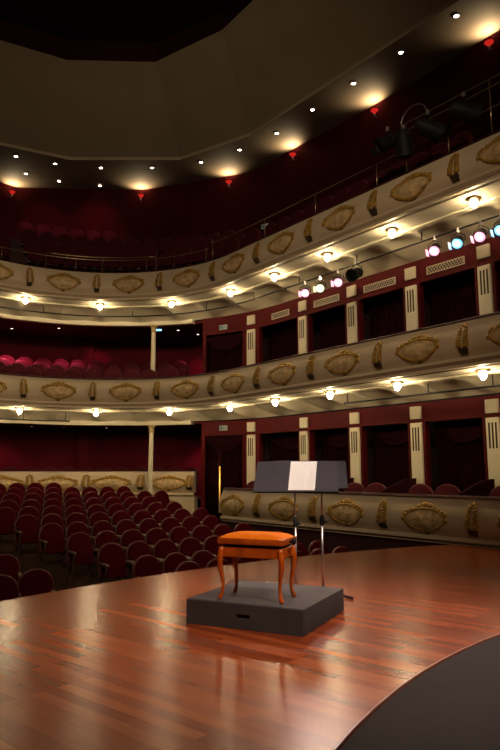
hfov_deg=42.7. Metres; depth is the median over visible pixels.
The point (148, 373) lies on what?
seat
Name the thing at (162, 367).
seat
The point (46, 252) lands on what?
guard rail
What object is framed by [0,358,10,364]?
seat
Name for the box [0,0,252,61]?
ceiling
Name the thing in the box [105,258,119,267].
seat cushion
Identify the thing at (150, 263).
seat cushion
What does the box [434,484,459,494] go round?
seat
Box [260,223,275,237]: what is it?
seat
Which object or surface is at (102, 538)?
seat
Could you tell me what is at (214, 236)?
seat
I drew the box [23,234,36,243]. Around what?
seat cushion
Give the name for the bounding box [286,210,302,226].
seat
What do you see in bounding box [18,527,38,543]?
seat cushion
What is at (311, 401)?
ceiling
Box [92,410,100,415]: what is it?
lamp
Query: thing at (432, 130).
spotlight
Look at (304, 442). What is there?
pilaster
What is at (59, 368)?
seat
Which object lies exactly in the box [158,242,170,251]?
seat cushion
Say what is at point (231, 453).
drape
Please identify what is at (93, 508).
seat
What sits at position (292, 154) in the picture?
uplight
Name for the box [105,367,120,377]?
seat
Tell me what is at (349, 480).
divider
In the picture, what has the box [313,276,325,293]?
spotlight
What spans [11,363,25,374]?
seat
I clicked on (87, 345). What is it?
trim
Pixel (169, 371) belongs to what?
seat
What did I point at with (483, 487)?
divider
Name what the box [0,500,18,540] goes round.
seat
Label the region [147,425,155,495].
column
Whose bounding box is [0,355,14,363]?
seat
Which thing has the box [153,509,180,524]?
seat
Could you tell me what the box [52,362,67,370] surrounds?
seat
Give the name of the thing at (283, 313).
air vent
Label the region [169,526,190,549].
seat
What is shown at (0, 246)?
guard rail
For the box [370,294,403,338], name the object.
curtain
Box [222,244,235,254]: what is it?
seat cushion
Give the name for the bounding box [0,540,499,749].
floor
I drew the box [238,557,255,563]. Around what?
seat
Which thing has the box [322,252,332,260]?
lamp
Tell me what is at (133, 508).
seat
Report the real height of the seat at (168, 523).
0.945 m
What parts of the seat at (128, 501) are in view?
backrest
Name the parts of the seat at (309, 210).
backrest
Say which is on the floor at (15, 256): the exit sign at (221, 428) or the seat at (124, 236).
the seat at (124, 236)
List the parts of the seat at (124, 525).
backrest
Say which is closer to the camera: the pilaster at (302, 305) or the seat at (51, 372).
the pilaster at (302, 305)
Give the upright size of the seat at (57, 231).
0.950 m
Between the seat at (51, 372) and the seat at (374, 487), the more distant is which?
the seat at (51, 372)
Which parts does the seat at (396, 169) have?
backrest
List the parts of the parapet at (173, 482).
handrail, moulding, cornice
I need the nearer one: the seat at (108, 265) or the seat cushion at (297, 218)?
the seat cushion at (297, 218)
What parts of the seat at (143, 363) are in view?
backrest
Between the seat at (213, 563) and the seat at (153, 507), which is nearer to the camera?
the seat at (213, 563)
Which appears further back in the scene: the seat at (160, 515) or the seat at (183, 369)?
the seat at (183, 369)
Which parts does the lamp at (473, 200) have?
ceiling plate, glass globe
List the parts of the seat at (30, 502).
backrest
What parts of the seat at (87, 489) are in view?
backrest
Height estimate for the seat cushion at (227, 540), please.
0.050 m
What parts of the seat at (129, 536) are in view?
backrest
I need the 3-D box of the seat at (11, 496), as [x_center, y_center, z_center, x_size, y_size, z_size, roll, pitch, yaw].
[-6.203,3.576,16.744,0.551,0.945,0.495,7,-11,-37]
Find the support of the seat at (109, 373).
on the floor
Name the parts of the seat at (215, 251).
backrest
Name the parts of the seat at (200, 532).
backrest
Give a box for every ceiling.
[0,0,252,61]
[0,0,499,189]
[0,181,499,322]
[0,319,202,340]
[0,364,499,421]
[0,421,216,429]
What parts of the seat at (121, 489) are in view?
backrest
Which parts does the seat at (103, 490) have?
backrest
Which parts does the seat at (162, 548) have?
backrest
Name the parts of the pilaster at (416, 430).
block panel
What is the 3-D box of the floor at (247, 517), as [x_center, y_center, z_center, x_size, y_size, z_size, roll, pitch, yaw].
[3.236,3.337,13.909,2.490,0.060,9.877,7,-11,-37]
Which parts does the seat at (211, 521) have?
backrest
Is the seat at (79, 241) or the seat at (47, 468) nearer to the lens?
the seat at (47, 468)
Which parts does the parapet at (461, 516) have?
moulding, cornice, handrail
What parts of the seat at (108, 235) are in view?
backrest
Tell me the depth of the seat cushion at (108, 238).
23.26 m
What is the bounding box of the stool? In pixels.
[217,531,296,603]
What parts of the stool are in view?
leg, leg, leg, height knob, leg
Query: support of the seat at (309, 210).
on the floor at (15, 256)
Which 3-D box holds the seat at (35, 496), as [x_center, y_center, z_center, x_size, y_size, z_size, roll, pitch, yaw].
[-5.753,3.627,17.077,0.551,0.945,0.495,6,-11,-36]
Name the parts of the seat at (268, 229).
backrest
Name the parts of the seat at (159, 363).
backrest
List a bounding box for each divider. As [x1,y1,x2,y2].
[312,478,353,523]
[367,478,416,529]
[454,479,494,536]
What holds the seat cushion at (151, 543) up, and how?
on the seat at (153, 535)
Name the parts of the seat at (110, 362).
backrest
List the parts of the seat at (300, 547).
backrest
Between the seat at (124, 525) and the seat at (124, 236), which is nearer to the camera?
the seat at (124, 525)
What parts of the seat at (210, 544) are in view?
backrest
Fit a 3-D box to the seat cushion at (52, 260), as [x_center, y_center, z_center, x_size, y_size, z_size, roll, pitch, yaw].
[-6.075,-3.636,20.094,0.450,0.341,0.156,3,-9,-22]
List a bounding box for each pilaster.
[247,315,254,364]
[247,422,255,483]
[298,300,306,353]
[299,417,308,460]
[346,285,357,343]
[349,412,360,483]
[404,266,418,330]
[410,406,424,483]
[476,243,493,314]
[485,398,499,486]
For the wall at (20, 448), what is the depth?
22.71 m
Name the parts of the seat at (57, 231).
backrest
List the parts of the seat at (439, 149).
backrest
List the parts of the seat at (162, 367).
backrest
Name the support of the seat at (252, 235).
on the floor at (15, 256)
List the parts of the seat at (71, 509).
backrest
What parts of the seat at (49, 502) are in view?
backrest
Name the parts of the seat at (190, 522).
backrest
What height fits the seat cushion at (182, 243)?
0.341 m
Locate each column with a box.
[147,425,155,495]
[150,324,157,370]
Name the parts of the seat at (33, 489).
backrest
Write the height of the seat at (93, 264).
0.950 m
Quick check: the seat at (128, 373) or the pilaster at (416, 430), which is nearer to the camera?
the pilaster at (416, 430)
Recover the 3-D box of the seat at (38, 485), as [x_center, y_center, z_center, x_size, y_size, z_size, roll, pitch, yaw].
[-6.415,3.717,19.282,0.551,0.945,0.495,6,-11,-36]
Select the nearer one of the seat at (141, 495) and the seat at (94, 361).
the seat at (141, 495)
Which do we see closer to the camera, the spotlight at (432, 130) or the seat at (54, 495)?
the spotlight at (432, 130)
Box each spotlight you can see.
[298,281,310,297]
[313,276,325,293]
[331,270,343,287]
[343,260,362,281]
[370,126,395,155]
[392,125,414,158]
[414,110,451,142]
[425,235,441,256]
[448,227,464,249]
[449,91,482,125]
[470,220,488,243]
[490,214,499,236]
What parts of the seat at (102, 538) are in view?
frame, backrest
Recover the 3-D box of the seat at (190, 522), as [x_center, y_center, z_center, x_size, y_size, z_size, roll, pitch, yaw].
[-1.279,3.797,14.992,0.551,0.945,0.495,6,-11,-36]
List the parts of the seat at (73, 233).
backrest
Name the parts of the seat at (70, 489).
backrest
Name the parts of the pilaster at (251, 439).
block panel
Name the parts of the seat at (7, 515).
backrest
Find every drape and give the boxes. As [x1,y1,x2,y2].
[205,442,218,513]
[220,442,242,513]
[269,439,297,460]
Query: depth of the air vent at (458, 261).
14.11 m
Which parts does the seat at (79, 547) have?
frame, backrest, frame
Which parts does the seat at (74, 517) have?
backrest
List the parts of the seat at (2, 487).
backrest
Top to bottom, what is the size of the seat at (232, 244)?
0.950 m
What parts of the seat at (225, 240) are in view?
backrest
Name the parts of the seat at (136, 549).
backrest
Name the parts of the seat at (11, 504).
backrest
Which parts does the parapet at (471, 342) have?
moulding, cornice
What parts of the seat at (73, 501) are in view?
backrest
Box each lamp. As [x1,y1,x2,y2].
[15,407,24,413]
[21,296,29,303]
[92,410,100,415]
[96,303,103,309]
[165,409,173,414]
[167,300,175,306]
[225,404,234,410]
[226,289,234,295]
[269,272,279,280]
[270,398,280,405]
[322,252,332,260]
[324,390,335,398]
[385,227,397,237]
[391,381,403,390]
[466,196,480,207]
[475,369,490,379]
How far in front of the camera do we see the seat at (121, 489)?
19.94 m
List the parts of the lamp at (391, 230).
ceiling plate, glass globe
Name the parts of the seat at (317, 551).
backrest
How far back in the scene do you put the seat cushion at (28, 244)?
20.70 m
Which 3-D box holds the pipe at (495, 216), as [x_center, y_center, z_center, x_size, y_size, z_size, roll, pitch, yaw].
[-0.699,-2.541,16.068,16.039,0.270,5.964,-3,-9,19]
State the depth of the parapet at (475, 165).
15.41 m
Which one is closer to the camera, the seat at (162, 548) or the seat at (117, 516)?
the seat at (162, 548)
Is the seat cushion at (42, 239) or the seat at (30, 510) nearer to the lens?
the seat at (30, 510)
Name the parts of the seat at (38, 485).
backrest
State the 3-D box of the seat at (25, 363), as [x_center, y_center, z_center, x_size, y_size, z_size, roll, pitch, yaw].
[-7.376,-0.033,20.681,0.552,0.950,0.290,5,-10,-28]
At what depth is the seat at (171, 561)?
11.11 m
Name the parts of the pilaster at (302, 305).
block panel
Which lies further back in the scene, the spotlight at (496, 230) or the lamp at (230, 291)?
the lamp at (230, 291)
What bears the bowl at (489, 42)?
on the uplight at (489, 42)
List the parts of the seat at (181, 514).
backrest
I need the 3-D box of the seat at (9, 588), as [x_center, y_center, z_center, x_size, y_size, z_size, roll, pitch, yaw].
[-3.508,3.307,8.944,0.551,0.945,0.495,4,-9,-22]
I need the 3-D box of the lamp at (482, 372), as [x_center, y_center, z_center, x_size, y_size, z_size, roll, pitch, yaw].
[4.193,-0.001,11.509,0.270,0.185,0.270,0,-9,0]
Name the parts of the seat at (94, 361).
backrest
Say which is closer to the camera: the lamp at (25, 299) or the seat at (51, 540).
the seat at (51, 540)
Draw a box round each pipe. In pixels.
[0,214,498,316]
[0,412,69,421]
[344,374,499,403]
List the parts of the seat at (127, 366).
backrest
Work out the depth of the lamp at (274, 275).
16.49 m
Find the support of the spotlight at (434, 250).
hanging from the pipe at (495, 216)
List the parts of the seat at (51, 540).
frame, backrest, frame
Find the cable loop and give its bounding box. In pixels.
[400,103,426,125]
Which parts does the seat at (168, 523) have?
backrest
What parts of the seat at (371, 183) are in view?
backrest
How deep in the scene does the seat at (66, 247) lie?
21.25 m
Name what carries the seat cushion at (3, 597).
on the seat at (9, 588)
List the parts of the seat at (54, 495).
backrest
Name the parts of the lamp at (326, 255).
glass globe, ceiling plate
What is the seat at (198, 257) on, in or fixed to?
on the floor at (15, 256)
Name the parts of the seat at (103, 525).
backrest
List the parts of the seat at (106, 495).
backrest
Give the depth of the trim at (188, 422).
20.30 m
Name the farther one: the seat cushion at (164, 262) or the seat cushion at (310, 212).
the seat cushion at (164, 262)
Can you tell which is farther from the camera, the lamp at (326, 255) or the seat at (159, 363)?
the seat at (159, 363)
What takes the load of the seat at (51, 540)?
on the floor at (454, 704)
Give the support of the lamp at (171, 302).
attached to the ceiling at (444, 217)
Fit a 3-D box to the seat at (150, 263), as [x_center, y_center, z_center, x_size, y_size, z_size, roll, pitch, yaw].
[-3.237,-3.532,20.480,0.552,0.950,0.290,-1,-9,8]
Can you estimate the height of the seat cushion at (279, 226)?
0.341 m
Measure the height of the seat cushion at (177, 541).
0.341 m
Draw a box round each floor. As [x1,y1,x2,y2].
[0,514,499,749]
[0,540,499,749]
[2,364,496,408]
[3,238,202,320]
[247,517,499,540]
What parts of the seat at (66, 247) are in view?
backrest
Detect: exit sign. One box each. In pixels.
[219,324,226,329]
[219,425,226,430]
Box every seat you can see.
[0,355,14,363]
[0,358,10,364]
[0,362,5,372]
[0,483,6,495]
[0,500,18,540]
[0,507,18,547]
[0,554,21,582]
[0,574,19,600]
[1,493,20,510]
[2,365,20,374]
[4,488,23,503]
[8,483,25,496]
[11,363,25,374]
[13,514,42,560]
[15,360,29,366]
[16,506,40,549]
[17,222,33,236]
[17,357,33,365]
[18,568,54,597]
[20,229,37,244]
[20,499,41,519]
[22,366,40,375]
[22,493,42,511]
[24,467,36,469]
[25,487,43,504]
[27,245,45,265]
[27,482,43,498]
[31,364,44,375]
[33,361,48,369]
[35,224,50,239]
[35,358,50,367]
[38,523,68,570]
[39,232,55,246]
[40,513,65,558]
[41,505,65,522]
[42,498,64,518]
[43,368,60,376]
[43,467,55,469]
[43,492,63,505]
[44,487,63,507]
[45,482,63,508]
[47,248,64,267]
[50,365,64,376]
[52,227,67,240]
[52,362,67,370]
[53,359,68,368]
[56,234,72,248]
[61,242,77,258]
[62,467,74,469]
[63,369,80,377]
[63,487,82,498]
[63,492,84,506]
[64,498,86,532]
[64,505,88,530]
[65,512,91,530]
[65,521,94,570]
[65,532,98,586]
[66,250,84,269]
[69,229,84,242]
[69,363,85,371]
[69,366,83,377]
[70,360,85,367]
[74,236,89,249]
[80,467,92,469]
[81,486,101,502]
[82,369,100,377]
[83,492,103,507]
[84,497,107,516]
[85,251,102,271]
[86,230,100,243]
[86,504,111,524]
[87,360,103,368]
[87,364,103,372]
[87,367,102,377]
[88,512,115,536]
[90,520,120,565]
[91,237,107,251]
[93,530,126,582]
[97,543,134,583]
[98,467,110,469]
[99,486,118,499]
[101,491,122,506]
[102,231,117,243]
[102,370,119,377]
[104,252,121,271]
[104,361,120,371]
[104,497,127,513]
[105,364,120,370]
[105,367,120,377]
[107,503,132,522]
[111,511,138,532]
[115,519,145,540]
[116,486,136,498]
[118,232,133,244]
[119,491,141,504]
[120,529,152,577]
[121,361,136,374]
[121,370,138,377]
[122,364,138,372]
[123,367,138,374]
[123,496,146,511]
[126,541,162,578]
[127,503,152,519]
[132,510,160,526]
[133,555,162,577]
[137,491,159,502]
[138,361,150,374]
[138,518,168,541]
[139,364,155,377]
[140,369,156,377]
[141,252,157,270]
[142,496,165,508]
[145,528,177,554]
[147,502,172,516]
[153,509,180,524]
[153,539,188,570]
[154,490,175,507]
[155,361,169,373]
[157,364,169,376]
[160,517,189,538]
[162,366,177,376]
[162,552,187,573]
[166,502,182,514]
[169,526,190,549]
[171,360,185,366]
[173,508,190,524]
[175,363,189,375]
[175,561,200,571]
[178,537,201,560]
[181,516,200,535]
[185,467,198,492]
[190,550,214,567]
[191,246,208,263]
[191,525,211,549]
[192,508,209,524]
[202,515,220,535]
[203,535,224,557]
[205,558,229,567]
[206,232,220,242]
[207,242,223,259]
[213,524,232,536]
[217,236,229,245]
[221,230,235,238]
[222,238,238,254]
[223,557,238,564]
[231,233,244,247]
[233,523,251,531]
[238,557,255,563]
[243,228,259,245]
[245,481,254,487]
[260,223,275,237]
[273,217,288,231]
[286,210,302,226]
[287,551,304,557]
[290,542,308,555]
[300,203,317,219]
[308,540,330,554]
[309,548,327,555]
[332,546,349,552]
[344,482,364,491]
[365,172,385,189]
[365,483,385,492]
[383,162,404,181]
[408,483,433,493]
[424,142,447,163]
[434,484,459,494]
[447,131,472,152]
[490,486,499,496]
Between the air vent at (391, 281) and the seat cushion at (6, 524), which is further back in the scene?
the air vent at (391, 281)
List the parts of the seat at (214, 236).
backrest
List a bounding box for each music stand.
[253,461,338,583]
[320,461,353,599]
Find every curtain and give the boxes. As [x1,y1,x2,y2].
[205,436,242,513]
[206,333,242,372]
[266,432,297,460]
[268,323,296,360]
[319,310,345,349]
[319,429,348,477]
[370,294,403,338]
[371,424,409,487]
[430,275,476,325]
[433,419,485,491]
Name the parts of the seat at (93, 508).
backrest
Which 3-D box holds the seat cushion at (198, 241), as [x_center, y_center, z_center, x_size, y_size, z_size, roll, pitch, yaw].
[-1.855,-4.489,22.073,0.450,0.341,0.156,-3,-9,17]
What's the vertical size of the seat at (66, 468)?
0.950 m
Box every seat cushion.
[0,244,8,256]
[0,518,15,533]
[0,569,16,581]
[0,594,15,600]
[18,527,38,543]
[20,226,32,234]
[21,587,50,596]
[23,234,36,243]
[26,242,40,251]
[30,250,44,262]
[37,229,49,237]
[40,237,53,245]
[43,536,63,553]
[44,245,58,254]
[49,253,63,264]
[54,231,66,240]
[58,239,71,248]
[63,247,76,256]
[68,256,82,266]
[70,233,82,242]
[70,546,92,565]
[75,241,88,249]
[81,249,94,258]
[87,235,99,243]
[87,257,101,267]
[93,242,105,251]
[99,250,111,258]
[102,557,125,578]
[103,236,115,243]
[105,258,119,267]
[109,243,122,251]
[116,251,128,259]
[119,236,131,244]
[123,258,137,267]
[126,244,138,251]
[131,555,152,572]
[133,251,146,258]
[138,571,162,576]
[141,257,154,267]
[143,243,154,251]
[149,541,157,554]
[157,371,161,376]
[157,499,169,507]
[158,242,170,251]
[158,256,172,266]
[158,553,170,570]
[162,373,174,376]
[167,249,179,258]
[173,539,182,548]
[175,241,186,247]
[175,254,188,265]
[178,370,186,375]
[183,551,196,560]
[190,239,202,245]
[191,251,205,262]
[197,538,205,549]
[207,248,220,259]
[208,549,218,557]
[217,536,295,545]
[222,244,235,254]
[237,238,241,247]
[243,234,256,245]
[260,229,272,237]
[273,222,285,231]
[286,216,299,226]
[300,209,313,219]
[316,202,329,212]
[331,194,345,205]
[347,186,363,198]
[365,178,381,189]
[383,169,401,181]
[403,159,421,172]
[424,149,443,163]
[447,138,467,152]
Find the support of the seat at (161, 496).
on the floor at (454, 704)
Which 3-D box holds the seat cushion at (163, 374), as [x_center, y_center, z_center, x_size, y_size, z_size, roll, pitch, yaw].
[-2.614,0.121,20.457,0.450,0.341,0.156,-2,-9,13]
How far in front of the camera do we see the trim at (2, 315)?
20.74 m
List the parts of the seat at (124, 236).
backrest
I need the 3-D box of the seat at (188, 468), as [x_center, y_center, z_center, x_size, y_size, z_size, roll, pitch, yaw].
[-1.973,3.486,20.943,0.552,0.950,0.290,-3,-9,16]
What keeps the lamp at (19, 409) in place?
attached to the ceiling at (311, 401)
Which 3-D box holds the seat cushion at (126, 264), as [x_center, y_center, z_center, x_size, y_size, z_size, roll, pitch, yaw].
[-3.820,-3.578,20.475,0.450,0.341,0.156,0,-9,2]
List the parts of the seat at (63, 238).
backrest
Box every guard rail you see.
[0,246,207,270]
[45,252,155,269]
[212,103,499,258]
[403,73,499,171]
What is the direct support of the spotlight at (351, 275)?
hanging from the pipe at (495, 216)
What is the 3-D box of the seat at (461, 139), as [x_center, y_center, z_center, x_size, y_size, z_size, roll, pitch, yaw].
[4.340,-4.621,13.282,0.290,0.950,0.552,7,-11,-37]
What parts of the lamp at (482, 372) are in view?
glass globe, ceiling plate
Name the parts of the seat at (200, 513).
backrest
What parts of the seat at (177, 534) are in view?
backrest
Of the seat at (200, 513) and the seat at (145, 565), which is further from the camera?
the seat at (200, 513)
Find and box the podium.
[186,580,343,636]
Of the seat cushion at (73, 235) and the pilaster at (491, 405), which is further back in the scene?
the seat cushion at (73, 235)
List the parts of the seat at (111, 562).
frame, armrest, backrest, frame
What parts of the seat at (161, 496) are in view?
backrest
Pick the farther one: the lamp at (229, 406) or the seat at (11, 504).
the lamp at (229, 406)
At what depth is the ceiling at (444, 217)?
16.39 m
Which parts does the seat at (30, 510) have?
backrest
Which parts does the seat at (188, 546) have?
backrest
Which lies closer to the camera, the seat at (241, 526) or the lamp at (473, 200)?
the lamp at (473, 200)
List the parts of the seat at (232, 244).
backrest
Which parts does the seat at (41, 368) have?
backrest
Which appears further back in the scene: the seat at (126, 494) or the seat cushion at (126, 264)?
the seat cushion at (126, 264)
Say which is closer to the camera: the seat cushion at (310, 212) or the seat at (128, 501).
the seat cushion at (310, 212)
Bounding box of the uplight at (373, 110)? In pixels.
[370,108,378,116]
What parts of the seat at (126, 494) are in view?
backrest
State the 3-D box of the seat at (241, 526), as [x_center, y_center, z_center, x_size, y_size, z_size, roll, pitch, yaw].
[-0.048,3.852,14.554,0.551,0.945,0.495,6,-11,-37]
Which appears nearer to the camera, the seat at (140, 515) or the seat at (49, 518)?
the seat at (49, 518)
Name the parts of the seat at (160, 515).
backrest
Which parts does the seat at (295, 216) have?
backrest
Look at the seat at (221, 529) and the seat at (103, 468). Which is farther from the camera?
the seat at (103, 468)
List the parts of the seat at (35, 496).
backrest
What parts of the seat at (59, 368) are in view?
backrest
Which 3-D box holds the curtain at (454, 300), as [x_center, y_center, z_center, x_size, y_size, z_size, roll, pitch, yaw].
[4.657,-1.011,14.179,0.083,2.300,1.490,7,-11,-37]
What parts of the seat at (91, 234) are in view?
backrest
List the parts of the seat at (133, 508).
backrest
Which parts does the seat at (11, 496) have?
backrest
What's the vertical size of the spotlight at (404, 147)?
0.692 m
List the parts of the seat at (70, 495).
backrest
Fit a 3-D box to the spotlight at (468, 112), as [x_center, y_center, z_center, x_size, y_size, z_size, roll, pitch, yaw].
[3.965,-4.925,11.809,0.583,0.627,0.442,0,-9,0]
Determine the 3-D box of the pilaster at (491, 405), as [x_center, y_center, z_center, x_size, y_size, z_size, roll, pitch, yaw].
[4.877,1.822,12.715,0.066,2.700,0.300,7,-11,-37]
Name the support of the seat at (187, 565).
on the floor at (454, 704)
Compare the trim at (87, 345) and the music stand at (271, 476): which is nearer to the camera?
the music stand at (271, 476)
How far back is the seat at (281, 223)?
17.70 m
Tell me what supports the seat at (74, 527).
on the floor at (454, 704)
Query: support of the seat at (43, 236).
on the floor at (15, 256)
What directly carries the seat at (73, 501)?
on the floor at (454, 704)
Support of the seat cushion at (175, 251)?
on the seat
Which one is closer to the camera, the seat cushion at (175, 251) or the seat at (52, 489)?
the seat at (52, 489)
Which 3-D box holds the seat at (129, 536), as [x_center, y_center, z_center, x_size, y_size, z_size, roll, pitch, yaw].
[-2.297,3.601,12.893,0.551,0.945,0.495,6,-11,-36]
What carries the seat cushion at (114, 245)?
on the seat
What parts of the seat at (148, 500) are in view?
backrest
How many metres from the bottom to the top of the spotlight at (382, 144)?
0.594 m
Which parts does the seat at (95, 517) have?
backrest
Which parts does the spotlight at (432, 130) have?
barn door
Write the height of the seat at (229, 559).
0.945 m
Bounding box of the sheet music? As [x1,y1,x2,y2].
[288,461,316,489]
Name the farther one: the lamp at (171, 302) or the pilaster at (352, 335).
the lamp at (171, 302)
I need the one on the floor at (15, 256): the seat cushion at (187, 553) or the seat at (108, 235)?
the seat at (108, 235)
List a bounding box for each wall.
[0,30,499,321]
[0,333,250,507]
[201,236,499,507]
[203,336,237,436]
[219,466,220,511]
[221,521,499,553]
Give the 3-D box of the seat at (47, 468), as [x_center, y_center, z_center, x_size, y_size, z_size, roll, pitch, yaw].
[-6.532,3.466,20.811,0.552,0.950,0.290,3,-9,-20]
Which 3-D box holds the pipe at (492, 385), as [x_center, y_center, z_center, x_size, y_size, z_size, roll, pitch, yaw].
[4.026,0.200,12.524,0.040,0.250,6.000,7,-11,-37]
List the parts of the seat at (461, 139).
backrest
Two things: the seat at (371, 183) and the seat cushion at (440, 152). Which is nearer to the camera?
the seat cushion at (440, 152)
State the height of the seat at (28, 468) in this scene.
0.950 m
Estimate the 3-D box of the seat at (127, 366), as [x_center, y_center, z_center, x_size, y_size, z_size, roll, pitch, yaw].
[-4.033,0.092,21.509,0.552,0.950,0.290,0,-9,0]
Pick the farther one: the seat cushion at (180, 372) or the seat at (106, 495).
the seat cushion at (180, 372)
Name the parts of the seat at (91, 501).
backrest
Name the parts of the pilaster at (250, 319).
block panel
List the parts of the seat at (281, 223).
backrest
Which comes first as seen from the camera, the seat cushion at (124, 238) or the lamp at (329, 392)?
the lamp at (329, 392)
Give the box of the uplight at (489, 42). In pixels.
[484,39,493,50]
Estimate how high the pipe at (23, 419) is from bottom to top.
0.310 m
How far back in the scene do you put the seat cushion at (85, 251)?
21.30 m
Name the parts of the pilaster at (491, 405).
block panel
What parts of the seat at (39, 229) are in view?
backrest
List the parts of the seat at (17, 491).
backrest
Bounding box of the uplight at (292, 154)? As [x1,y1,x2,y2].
[289,152,296,159]
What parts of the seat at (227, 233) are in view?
backrest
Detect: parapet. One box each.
[0,129,499,300]
[0,311,499,408]
[0,469,196,496]
[219,488,499,548]
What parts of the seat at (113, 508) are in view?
backrest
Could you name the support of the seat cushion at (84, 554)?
on the seat at (79, 547)
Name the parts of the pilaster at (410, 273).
block panel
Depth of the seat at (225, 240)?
20.77 m
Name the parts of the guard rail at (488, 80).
post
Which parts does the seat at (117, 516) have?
backrest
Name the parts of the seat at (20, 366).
backrest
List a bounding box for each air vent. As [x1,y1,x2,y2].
[272,309,288,319]
[313,294,338,307]
[363,277,395,292]
[426,256,464,274]
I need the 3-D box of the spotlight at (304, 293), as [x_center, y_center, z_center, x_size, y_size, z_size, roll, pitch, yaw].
[1.384,-2.166,16.270,0.329,0.470,0.426,0,-9,0]
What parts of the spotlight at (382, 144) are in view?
barn door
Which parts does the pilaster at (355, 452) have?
block panel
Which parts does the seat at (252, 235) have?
backrest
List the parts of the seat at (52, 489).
backrest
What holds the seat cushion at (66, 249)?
on the seat at (66, 247)
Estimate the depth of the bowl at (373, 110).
18.14 m
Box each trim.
[0,313,194,326]
[0,419,193,425]
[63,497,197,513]
[77,339,92,469]
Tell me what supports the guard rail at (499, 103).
on the parapet at (475, 165)
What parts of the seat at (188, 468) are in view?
backrest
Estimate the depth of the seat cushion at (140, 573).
10.71 m
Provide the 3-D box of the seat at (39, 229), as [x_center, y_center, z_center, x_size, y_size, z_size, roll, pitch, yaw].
[-7.346,-4.931,22.730,0.552,0.950,0.290,4,-9,-23]
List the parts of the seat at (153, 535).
backrest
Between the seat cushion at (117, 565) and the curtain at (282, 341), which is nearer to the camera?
the seat cushion at (117, 565)
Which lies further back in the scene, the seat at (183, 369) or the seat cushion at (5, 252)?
the seat at (183, 369)
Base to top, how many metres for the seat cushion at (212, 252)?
0.341 m
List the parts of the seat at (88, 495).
backrest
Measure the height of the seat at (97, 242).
0.950 m
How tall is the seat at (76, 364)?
0.950 m
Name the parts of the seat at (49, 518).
backrest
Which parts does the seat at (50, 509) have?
backrest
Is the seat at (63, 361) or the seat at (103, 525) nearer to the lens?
the seat at (103, 525)
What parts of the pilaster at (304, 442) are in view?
block panel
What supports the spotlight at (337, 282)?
hanging from the pipe at (495, 216)
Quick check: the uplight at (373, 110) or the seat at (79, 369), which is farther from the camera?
the seat at (79, 369)
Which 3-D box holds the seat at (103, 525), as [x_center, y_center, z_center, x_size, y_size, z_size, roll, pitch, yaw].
[-3.079,3.596,13.663,0.551,0.945,0.495,6,-11,-36]
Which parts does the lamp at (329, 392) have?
glass globe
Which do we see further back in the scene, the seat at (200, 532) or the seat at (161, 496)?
the seat at (161, 496)
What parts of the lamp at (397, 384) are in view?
glass globe, ceiling plate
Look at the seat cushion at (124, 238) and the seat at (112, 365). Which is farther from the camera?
the seat cushion at (124, 238)
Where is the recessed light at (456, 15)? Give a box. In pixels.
[453,13,459,18]
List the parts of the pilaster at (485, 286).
block panel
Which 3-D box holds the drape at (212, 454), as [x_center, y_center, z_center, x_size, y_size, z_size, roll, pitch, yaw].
[-1.173,3.064,19.659,0.469,2.320,0.071,-5,-10,28]
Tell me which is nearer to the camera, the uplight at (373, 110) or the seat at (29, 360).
the uplight at (373, 110)
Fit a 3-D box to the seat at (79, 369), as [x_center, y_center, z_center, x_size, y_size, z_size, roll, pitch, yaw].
[-5.603,0.171,20.489,0.552,0.950,0.290,2,-9,-14]
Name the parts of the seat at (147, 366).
backrest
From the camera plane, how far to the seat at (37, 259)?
19.84 m
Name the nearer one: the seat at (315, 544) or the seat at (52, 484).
the seat at (315, 544)
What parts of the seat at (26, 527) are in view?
frame, backrest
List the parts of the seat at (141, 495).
backrest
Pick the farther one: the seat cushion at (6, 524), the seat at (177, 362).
the seat at (177, 362)
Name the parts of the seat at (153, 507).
backrest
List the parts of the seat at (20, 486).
backrest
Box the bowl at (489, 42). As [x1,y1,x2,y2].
[484,39,493,46]
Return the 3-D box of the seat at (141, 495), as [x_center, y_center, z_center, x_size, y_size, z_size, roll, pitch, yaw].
[-3.053,3.928,19.070,0.551,0.945,0.495,6,-11,-37]
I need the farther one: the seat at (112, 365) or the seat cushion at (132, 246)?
the seat cushion at (132, 246)
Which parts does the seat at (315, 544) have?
backrest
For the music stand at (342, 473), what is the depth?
6.68 m
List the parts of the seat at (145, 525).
backrest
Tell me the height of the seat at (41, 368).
0.950 m
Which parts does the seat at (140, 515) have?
backrest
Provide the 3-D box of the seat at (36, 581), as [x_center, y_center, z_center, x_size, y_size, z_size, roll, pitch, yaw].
[-3.191,3.397,9.539,0.551,0.945,0.495,4,-9,-22]
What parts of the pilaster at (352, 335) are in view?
block panel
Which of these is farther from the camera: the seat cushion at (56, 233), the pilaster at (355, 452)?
the seat cushion at (56, 233)
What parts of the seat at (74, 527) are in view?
backrest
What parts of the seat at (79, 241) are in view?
backrest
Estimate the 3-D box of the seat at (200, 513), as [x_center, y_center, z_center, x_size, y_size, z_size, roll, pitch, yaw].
[-1.160,3.892,16.427,0.551,0.945,0.495,6,-11,-37]
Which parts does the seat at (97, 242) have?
backrest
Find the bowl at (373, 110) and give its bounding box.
[370,108,377,113]
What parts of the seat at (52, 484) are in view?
backrest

